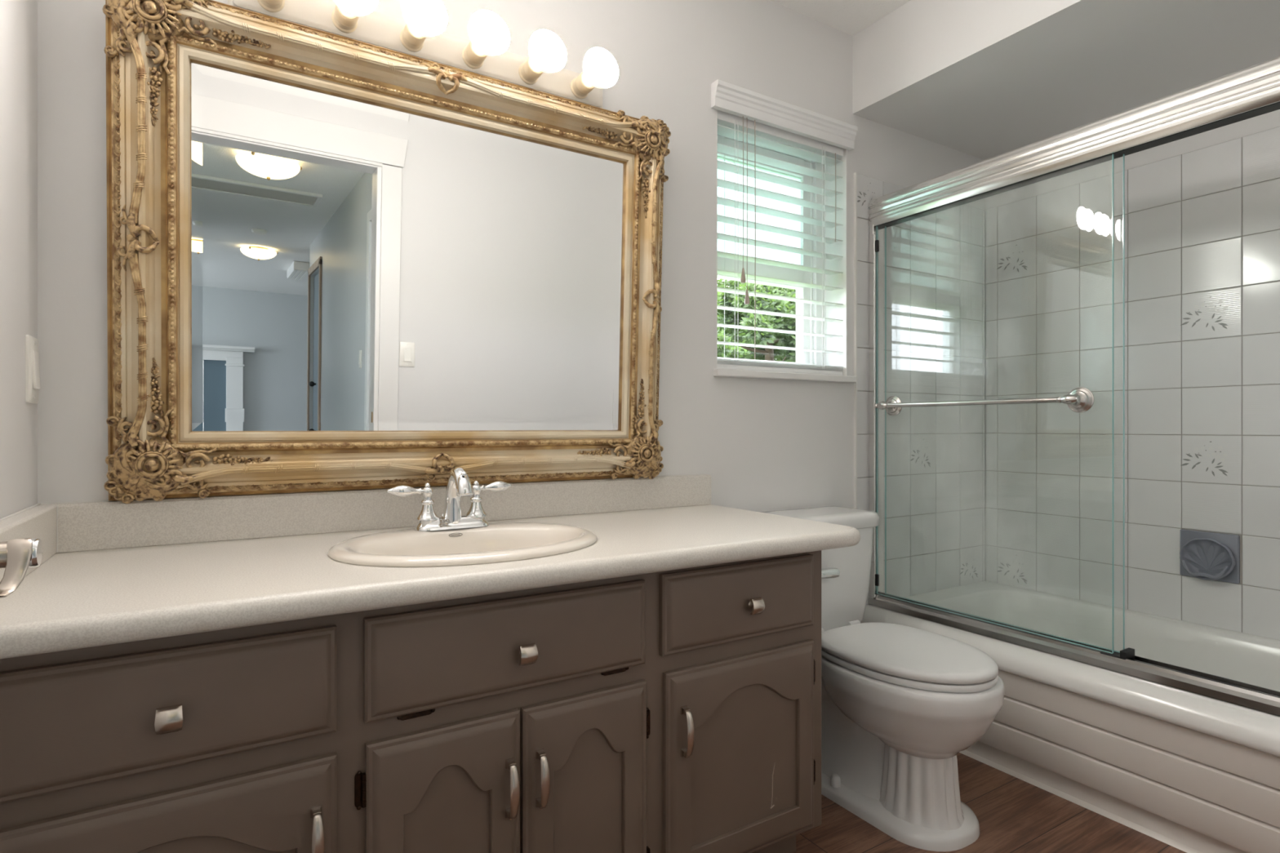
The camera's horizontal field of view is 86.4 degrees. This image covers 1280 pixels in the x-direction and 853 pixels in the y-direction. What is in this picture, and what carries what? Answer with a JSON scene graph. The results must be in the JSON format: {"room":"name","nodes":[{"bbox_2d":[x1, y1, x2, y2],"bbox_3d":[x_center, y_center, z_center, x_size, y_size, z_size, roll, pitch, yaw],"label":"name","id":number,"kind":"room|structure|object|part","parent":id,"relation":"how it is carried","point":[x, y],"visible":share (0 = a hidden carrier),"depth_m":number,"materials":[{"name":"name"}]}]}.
{"room":"bathroom","nodes":[
{"label":"bathroom","id":0,"kind":"room"},
{"bbox_2d":[0,0,37,519],"bbox_3d":[-0.669,-0.180,0.452,0.100,2.340,1.770,0,0,-32],"label":"wall","id":1,"kind":"structure","parent":0,"point":[18,18],"depth_m":1.11,"materials":[{"name":"white paint"}]},
{"bbox_2d":[0,537,42,598],"bbox_3d":[-0.698,0.142,0.698,0.118,0.065,0.083,0,0,-26],"label":"towel holder","id":2,"kind":"object","parent":1,"relation":"attached to","point":[16,555],"visible":1,"depth_m":0.72,"materials":[{"name":"silver metal"}]},
{"bbox_3d":[-0.708,0.137,0.716,0.110,0.054,0.054,0,0,-32],"label":"post","id":3,"kind":"part","parent":2,"relation":"part of","materials":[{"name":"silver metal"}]},
{"bbox_2d":[25,334,40,403],"bbox_3d":[-1.055,-0.100,1.187,0.011,0.115,0.070,0,0,-32],"label":"light switch","id":4,"kind":"object","parent":1,"relation":"attached to","point":[33,386],"visible":1,"depth_m":1.17,"materials":[{"name":"white plastic"}]},
{"bbox_2d":[37,0,984,511],"bbox_3d":[0.110,-0.180,2.062,3.113,2.340,0.160,0,0,-32],"label":"wall","id":5,"kind":"structure","parent":0,"point":[764,445],"depth_m":1.97,"materials":[{"name":"white paint"}]},
{"bbox_2d":[39,474,711,553],"bbox_3d":[-0.439,0.183,1.619,1.512,0.088,0.018,0,0,-32],"label":"backsplash","id":6,"kind":"structure","parent":5,"relation":"attached to","point":[102,525],"depth_m":1.46,"materials":[{"name":"laminate"}]},
{"bbox_2d":[102,0,671,503],"bbox_3d":[-0.450,-0.347,1.557,1.234,0.981,0.110,0,0,-32],"label":"wall mirror","id":7,"kind":"object","parent":5,"relation":"attached to","point":[335,262],"visible":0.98,"depth_m":1.47,"materials":[{"name":"gold wood"}]},
{"bbox_2d":[191,62,624,431],"bbox_3d":[-0.461,-0.348,1.576,0.966,0.714,0.006,0,2,-32],"label":"mirror glass","id":8,"kind":"object","parent":7,"relation":"attached to","point":[358,264],"depth_m":1.52,"materials":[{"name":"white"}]},
{"bbox_2d":[227,0,618,108],"bbox_3d":[-0.431,-0.882,1.543,0.860,0.096,0.158,0,0,-32],"label":"vanity light","id":9,"kind":"object","parent":5,"relation":"attached to","point":[421,34],"visible":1,"depth_m":1.53,"materials":[{"name":"white glass"}]},
{"bbox_2d":[257,0,284,12],"bbox_3d":[-0.727,-0.882,1.348,0.096,0.096,0.134,0,0,-32],"label":"bulb","id":10,"kind":"object","parent":9,"relation":"attached to","point":[263,6],"depth_m":1.39,"materials":[{"name":"white glass"}]},
{"bbox_2d":[331,0,378,33],"bbox_3d":[-0.607,-0.882,1.422,0.096,0.096,0.134,0,0,-32],"label":"bulb","id":11,"kind":"object","parent":9,"relation":"attached to","point":[348,16],"depth_m":1.44,"materials":[{"name":"white glass"}]},
{"bbox_2d":[400,0,447,52],"bbox_3d":[-0.486,-0.882,1.496,0.096,0.096,0.134,0,0,-32],"label":"bulb","id":12,"kind":"object","parent":9,"relation":"attached to","point":[424,20],"depth_m":1.45,"materials":[{"name":"white glass"}]},
{"bbox_2d":[462,9,510,69],"bbox_3d":[-0.365,-0.882,1.570,0.096,0.096,0.134,0,0,-32],"label":"bulb","id":13,"kind":"object","parent":9,"relation":"attached to","point":[489,35],"depth_m":1.52,"materials":[{"name":"white glass"}]},
{"bbox_2d":[518,29,566,84],"bbox_3d":[-0.245,-0.882,1.644,0.096,0.096,0.134,0,0,-32],"label":"bulb","id":14,"kind":"object","parent":9,"relation":"attached to","point":[547,52],"depth_m":1.60,"materials":[{"name":"white glass"}]},
{"bbox_2d":[570,47,618,98],"bbox_3d":[-0.124,-0.882,1.718,0.096,0.096,0.134,0,0,-32],"label":"bulb","id":15,"kind":"object","parent":9,"relation":"attached to","point":[600,68],"depth_m":1.67,"materials":[{"name":"white glass"}]},
{"bbox_2d":[713,109,856,382],"bbox_3d":[0.437,-0.564,2.244,0.594,0.822,0.183,0,0,-32],"label":"window","id":16,"kind":"structure","parent":5,"relation":"in","point":[839,248],"depth_m":2.35,"materials":[{"name":"white plastic"}]},
{"bbox_3d":[0.384,-0.715,2.280,0.426,0.320,0.004,0,0,-32],"label":"obscure pane","id":17,"kind":"part","parent":16,"relation":"part of","materials":[{"name":"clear glass"}]},
{"bbox_3d":[0.384,-0.710,2.280,0.426,0.450,0.035,0,0,-32],"label":"sash","id":18,"kind":"part","parent":16,"relation":"part of","materials":[{"name":"white plastic"}]},
{"bbox_2d":[711,79,857,375],"bbox_3d":[0.459,-0.600,2.198,0.598,0.849,0.099,0,0,-32],"label":"window blind","id":19,"kind":"object","parent":16,"relation":"attached to","point":[745,115],"visible":0.85,"depth_m":2.19,"materials":[{"name":"white plastic"}]},
{"bbox_3d":[0.265,-0.568,2.136,0.003,0.745,0.002,0,0,-32],"label":"ladder cord","id":20,"kind":"part","parent":19,"relation":"part of","materials":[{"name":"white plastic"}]},
{"bbox_3d":[0.291,-0.568,2.084,0.003,0.745,0.002,0,0,-32],"label":"ladder cord","id":21,"kind":"part","parent":19,"relation":"part of","materials":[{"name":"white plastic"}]},
{"bbox_3d":[0.301,-0.568,2.090,0.003,0.745,0.002,0,0,-32],"label":"ladder cord","id":22,"kind":"part","parent":19,"relation":"part of","materials":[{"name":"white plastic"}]},
{"bbox_3d":[0.317,-0.721,2.086,0.004,0.468,0.002,0,0,-32],"label":"cord","id":23,"kind":"part","parent":19,"relation":"part of","materials":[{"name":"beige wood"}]},
{"bbox_3d":[0.329,-0.689,2.094,0.004,0.532,0.002,0,0,-32],"label":"cord","id":24,"kind":"part","parent":19,"relation":"part of","materials":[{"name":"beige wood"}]},
{"bbox_3d":[0.357,-0.583,2.110,0.004,0.745,0.002,0,0,-32],"label":"tilt cord","id":25,"kind":"part","parent":19,"relation":"part of","materials":[{"name":"white fabric"}]},
{"bbox_3d":[0.450,-0.184,2.217,0.546,0.019,0.052,0,0,-32],"label":"rail","id":26,"kind":"part","parent":19,"relation":"part of","materials":[{"name":"white plastic"}]},
{"bbox_3d":[0.586,-0.568,2.333,0.003,0.745,0.002,0,0,-32],"label":"ladder cord","id":27,"kind":"part","parent":19,"relation":"part of","materials":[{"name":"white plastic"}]},
{"bbox_3d":[0.611,-0.568,2.280,0.003,0.745,0.002,0,0,-32],"label":"ladder cord","id":28,"kind":"part","parent":19,"relation":"part of","materials":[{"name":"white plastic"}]},
{"bbox_3d":[0.621,-0.568,2.287,0.003,0.745,0.002,0,0,-32],"label":"ladder cord","id":29,"kind":"part","parent":19,"relation":"part of","materials":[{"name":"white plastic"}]},
{"bbox_3d":[0.663,-0.780,2.310,0.004,0.300,0.002,0,0,-32],"label":"tilt cord","id":30,"kind":"part","parent":19,"relation":"part of","materials":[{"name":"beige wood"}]},
{"bbox_3d":[0.437,-0.164,2.244,0.594,0.021,0.183,0,0,-32],"label":"sill","id":31,"kind":"part","parent":16,"relation":"part of","materials":[{"name":"white paint"}]},
{"bbox_2d":[853,172,857,508],"bbox_3d":[0.745,-0.128,2.352,0.006,1.503,0.009,0,0,-32],"label":"trim","id":32,"kind":"structure","parent":5,"relation":"attached to","point":[855,173],"depth_m":2.35,"materials":[{"name":"white"}]},
{"bbox_2d":[857,173,984,604],"bbox_3d":[1.066,-0.126,2.549,0.756,1.500,0.009,0,0,-32],"label":"wall tile","id":33,"kind":"structure","parent":5,"relation":"attached to","point":[935,261],"depth_m":2.56,"materials":[{"name":"grey tile"}]},
{"bbox_2d":[770,0,910,35],"bbox_3d":[0.604,-1.400,1.257,3.113,0.100,2.050,0,0,-32],"label":"ceiling","id":34,"kind":"structure","parent":0,"point":[851,17],"depth_m":2.21,"materials":[{"name":"white paint"}]},
{"bbox_2d":[793,752,1186,852],"bbox_3d":[0.604,1.020,1.257,3.113,0.060,2.050,0,0,-32],"label":"floor","id":35,"kind":"structure","parent":0,"point":[1014,815],"depth_m":1.68,"materials":[{"name":"brown wood"}]},
{"bbox_2d":[0,550,821,852],"bbox_3d":[-0.323,0.628,1.370,1.446,0.724,0.562,0,0,-32],"label":"vanity cabinet","id":36,"kind":"object","parent":35,"relation":"on","point":[673,711],"visible":0.97,"depth_m":1.09,"materials":[{"name":"brown paint"}]},
{"bbox_3d":[-0.622,0.372,0.902,0.407,0.155,0.020,0,0,-32],"label":"drawer","id":37,"kind":"part","parent":36,"relation":"part of","materials":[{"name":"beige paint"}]},
{"bbox_3d":[-0.610,0.378,0.883,0.030,0.032,0.027,0,0,-32],"label":"knob","id":38,"kind":"part","parent":36,"relation":"part of","materials":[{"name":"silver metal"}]},
{"bbox_3d":[-0.622,0.688,0.902,0.407,0.405,0.020,0,0,-32],"label":"door","id":39,"kind":"part","parent":36,"relation":"part of","materials":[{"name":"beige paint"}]},
{"bbox_3d":[-0.623,0.685,0.903,0.305,0.287,0.004,0,0,-32],"label":"door panel","id":40,"kind":"part","parent":36,"relation":"part of","materials":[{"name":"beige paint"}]},
{"bbox_3d":[-0.461,0.596,0.973,0.017,0.097,0.029,0,0,-32],"label":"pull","id":41,"kind":"part","parent":36,"relation":"part of","materials":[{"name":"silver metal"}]},
{"bbox_2d":[0,473,860,658],"bbox_3d":[-0.284,0.201,1.382,1.529,0.129,0.586,0,0,-32],"label":"countertop","id":42,"kind":"structure","parent":36,"relation":"on","point":[108,572],"depth_m":1.24,"materials":[{"name":"laminate"}]},
{"bbox_2d":[386,467,511,531],"bbox_3d":[-0.380,0.148,1.421,0.268,0.129,0.129,0,0,-32],"label":"faucet","id":43,"kind":"object","parent":42,"relation":"on","point":[459,485],"visible":1,"depth_m":1.43,"materials":[{"name":"silver metal"}]},
{"bbox_3d":[-0.482,0.131,1.403,0.075,0.025,0.025,0,0,-32],"label":"lever","id":44,"kind":"part","parent":43,"relation":"part of","materials":[{"name":"silver metal"}]},
{"bbox_3d":[-0.445,0.154,1.426,0.047,0.077,0.047,0,0,-32],"label":"handle","id":45,"kind":"part","parent":43,"relation":"part of","materials":[{"name":"silver metal"}]},
{"bbox_3d":[-0.400,0.202,1.452,0.156,0.021,0.054,0,0,-32],"label":"plate","id":46,"kind":"part","parent":43,"relation":"part of","materials":[{"name":"silver metal"}]},
{"bbox_3d":[-0.380,0.144,1.419,0.043,0.121,0.126,0,0,-32],"label":"spout","id":47,"kind":"part","parent":43,"relation":"part of","materials":[{"name":"silver metal"}]},
{"bbox_3d":[-0.356,0.154,1.480,0.047,0.077,0.047,0,0,-32],"label":"handle","id":48,"kind":"part","parent":43,"relation":"part of","materials":[{"name":"silver metal"}]},
{"bbox_3d":[-0.318,0.131,1.504,0.075,0.025,0.025,0,0,-32],"label":"lever","id":49,"kind":"part","parent":43,"relation":"part of","materials":[{"name":"silver metal"}]},
{"bbox_2d":[328,522,597,567],"bbox_3d":[-0.328,0.285,1.324,0.508,0.146,0.404,0,0,-32],"label":"sink","id":50,"kind":"object","parent":42,"relation":"in","point":[496,542],"visible":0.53,"depth_m":1.35,"materials":[{"name":"white ceramic"}]},
{"bbox_3d":[-0.309,0.685,1.095,0.246,0.409,0.020,0,0,-32],"label":"door","id":51,"kind":"part","parent":36,"relation":"part of","materials":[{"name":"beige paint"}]},
{"bbox_3d":[-0.310,0.683,1.096,0.144,0.291,0.004,0,0,-32],"label":"door panel","id":52,"kind":"part","parent":36,"relation":"part of","materials":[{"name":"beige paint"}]},
{"bbox_3d":[-0.210,0.602,1.127,0.017,0.097,0.029,0,0,-32],"label":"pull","id":53,"kind":"part","parent":36,"relation":"part of","materials":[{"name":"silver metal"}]},
{"bbox_3d":[-0.189,0.380,1.141,0.030,0.032,0.027,0,0,-32],"label":"knob","id":54,"kind":"part","parent":36,"relation":"part of","materials":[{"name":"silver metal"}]},
{"bbox_3d":[-0.164,0.600,1.155,0.017,0.097,0.029,0,0,-32],"label":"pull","id":55,"kind":"part","parent":36,"relation":"part of","materials":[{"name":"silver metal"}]},
{"bbox_3d":[-0.094,0.685,1.227,0.248,0.409,0.020,0,0,-32],"label":"door","id":56,"kind":"part","parent":36,"relation":"part of","materials":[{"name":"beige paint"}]},
{"bbox_3d":[-0.095,0.683,1.228,0.146,0.291,0.004,0,0,-32],"label":"door panel","id":57,"kind":"part","parent":36,"relation":"part of","materials":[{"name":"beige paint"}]},
{"bbox_3d":[0.092,0.590,1.312,0.017,0.097,0.029,0,0,-32],"label":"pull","id":58,"kind":"part","parent":36,"relation":"part of","materials":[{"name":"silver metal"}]},
{"bbox_3d":[0.214,0.362,1.416,0.403,0.157,0.020,0,0,-32],"label":"drawer","id":59,"kind":"part","parent":36,"relation":"part of","materials":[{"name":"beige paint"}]},
{"bbox_3d":[0.219,0.684,1.419,0.397,0.416,0.020,0,0,-32],"label":"door","id":60,"kind":"part","parent":36,"relation":"part of","materials":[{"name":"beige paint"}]},
{"bbox_3d":[0.218,0.682,1.420,0.295,0.298,0.004,0,0,-32],"label":"door panel","id":61,"kind":"part","parent":36,"relation":"part of","materials":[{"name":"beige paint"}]},
{"bbox_3d":[0.239,0.368,1.404,0.030,0.032,0.027,0,0,-32],"label":"knob","id":62,"kind":"part","parent":36,"relation":"part of","materials":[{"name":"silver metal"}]},
{"bbox_2d":[760,506,1004,851],"bbox_3d":[0.633,0.625,1.865,0.476,0.730,0.698,0,0,-32],"label":"toilet","id":63,"kind":"object","parent":35,"relation":"on","point":[900,704],"visible":0.79,"depth_m":1.67,"materials":[{"name":"white ceramic"}]},
{"bbox_3d":[0.505,0.283,2.074,0.476,0.046,0.210,0,0,-32],"label":"tank lid","id":64,"kind":"part","parent":63,"relation":"part of","materials":[{"name":"white ceramic"}]},
{"bbox_3d":[0.491,0.419,1.933,0.177,0.035,0.037,0,0,-27],"label":"flush handle","id":65,"kind":"part","parent":63,"relation":"part of","materials":[{"name":"silver metal"}]},
{"bbox_3d":[0.503,0.456,2.076,0.448,0.299,0.188,0,0,-32],"label":"tank","id":66,"kind":"part","parent":63,"relation":"part of","materials":[{"name":"white ceramic"}]},
{"bbox_3d":[0.690,0.598,1.757,0.346,0.016,0.440,0,0,-32],"label":"seat","id":67,"kind":"part","parent":63,"relation":"part of","materials":[{"name":"white plastic"}]},
{"bbox_3d":[0.690,0.574,1.757,0.346,0.025,0.440,0,0,-32],"label":"lid","id":68,"kind":"part","parent":63,"relation":"part of","materials":[{"name":"white plastic"}]},
{"bbox_3d":[0.684,0.703,1.766,0.368,0.188,0.474,0,0,-32],"label":"bowl","id":69,"kind":"part","parent":63,"relation":"part of","materials":[{"name":"white ceramic"}]},
{"bbox_2d":[860,581,1279,852],"bbox_3d":[1.466,0.803,1.901,0.752,0.374,1.512,0,0,-32],"label":"bathtub","id":70,"kind":"object","parent":35,"relation":"on","point":[1187,771],"visible":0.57,"depth_m":1.75,"materials":[{"name":"white ceramic"}]},
{"bbox_2d":[867,56,1279,715],"bbox_3d":[1.202,-0.092,1.735,0.116,1.416,1.520,0,0,-32],"label":"shower door","id":71,"kind":"structure","parent":70,"relation":"on","point":[1252,91],"depth_m":1.81,"materials":[{"name":"clear glass"}]},
{"bbox_3d":[1.222,-0.750,1.748,0.068,0.100,1.520,0,0,-32],"label":"header rail","id":72,"kind":"part","parent":71,"relation":"part of","materials":[{"name":"silver metal"}]},
{"bbox_2d":[904,581,1279,691],"bbox_3d":[1.490,0.768,1.916,0.694,0.304,1.512,0,0,-32],"label":"basin","id":73,"kind":"object","parent":70,"relation":"in","point":[1246,658],"depth_m":2.22,"materials":[{"name":"white ceramic"}]},
{"bbox_2d":[984,56,1279,581],"bbox_3d":[1.899,-0.180,2.028,0.100,2.340,1.770,0,0,-32],"label":"wall","id":74,"kind":"structure","parent":0,"point":[1270,120],"depth_m":2.33,"materials":[{"name":"white paint"}]},
{"bbox_2d":[852,0,1279,159],"bbox_3d":[1.526,-1.216,1.799,0.774,0.268,1.770,0,0,-32],"label":"soffit","id":75,"kind":"structure","parent":74,"relation":"attached to","point":[983,79],"depth_m":2.07,"materials":[{"name":"white paint"}]},
{"bbox_2d":[986,126,1279,639],"bbox_3d":[1.765,-0.126,2.141,0.009,1.500,1.418,0,0,-32],"label":"wall tile","id":76,"kind":"structure","parent":74,"relation":"attached to","point":[1202,225],"depth_m":2.27,"materials":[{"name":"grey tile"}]},
{"bbox_2d":[1179,528,1239,583],"bbox_3d":[1.752,0.400,2.109,0.054,0.147,0.149,0,0,-32],"label":"soap dish","id":77,"kind":"object","parent":76,"relation":"attached to","point":[1203,555],"visible":1,"depth_m":2.11,"materials":[{"name":"grey ceramic"}]},
{"label":"outside","id":78,"kind":"structure","parent":0,"visible":0},
{"bbox_3d":[-8.062,1.840,32.252,80.000,0.100,59.830,0,0,-32],"label":"ground","id":79,"kind":"structure","parent":78,"visible":0},
{"bbox_2d":[717,280,737,357],"bbox_3d":[0.555,-0.759,11.607,2.136,5.105,2.137,0,0,11],"label":"tree","id":80,"kind":"object","parent":79,"relation":"on","point":[728,348],"visible":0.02,"depth_m":11.79,"materials":[{"name":"green plant"}]},
{"bbox_2d":[717,302,752,359],"bbox_3d":[2.364,-0.953,19.532,6.617,5.725,6.512,0,0,-32],"label":"tree","id":81,"kind":"object","parent":79,"relation":"on","point":[742,351],"visible":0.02,"depth_m":16.48,"materials":[{"name":"green plant"}]},
{"bbox_2d":[717,278,795,362],"bbox_3d":[2.631,-1.070,14.175,3.690,5.728,4.072,0,0,-37],"label":"tree","id":82,"kind":"object","parent":79,"relation":"on","point":[742,318],"visible":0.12,"depth_m":13.22,"materials":[{"name":"green plant"}]}
]}

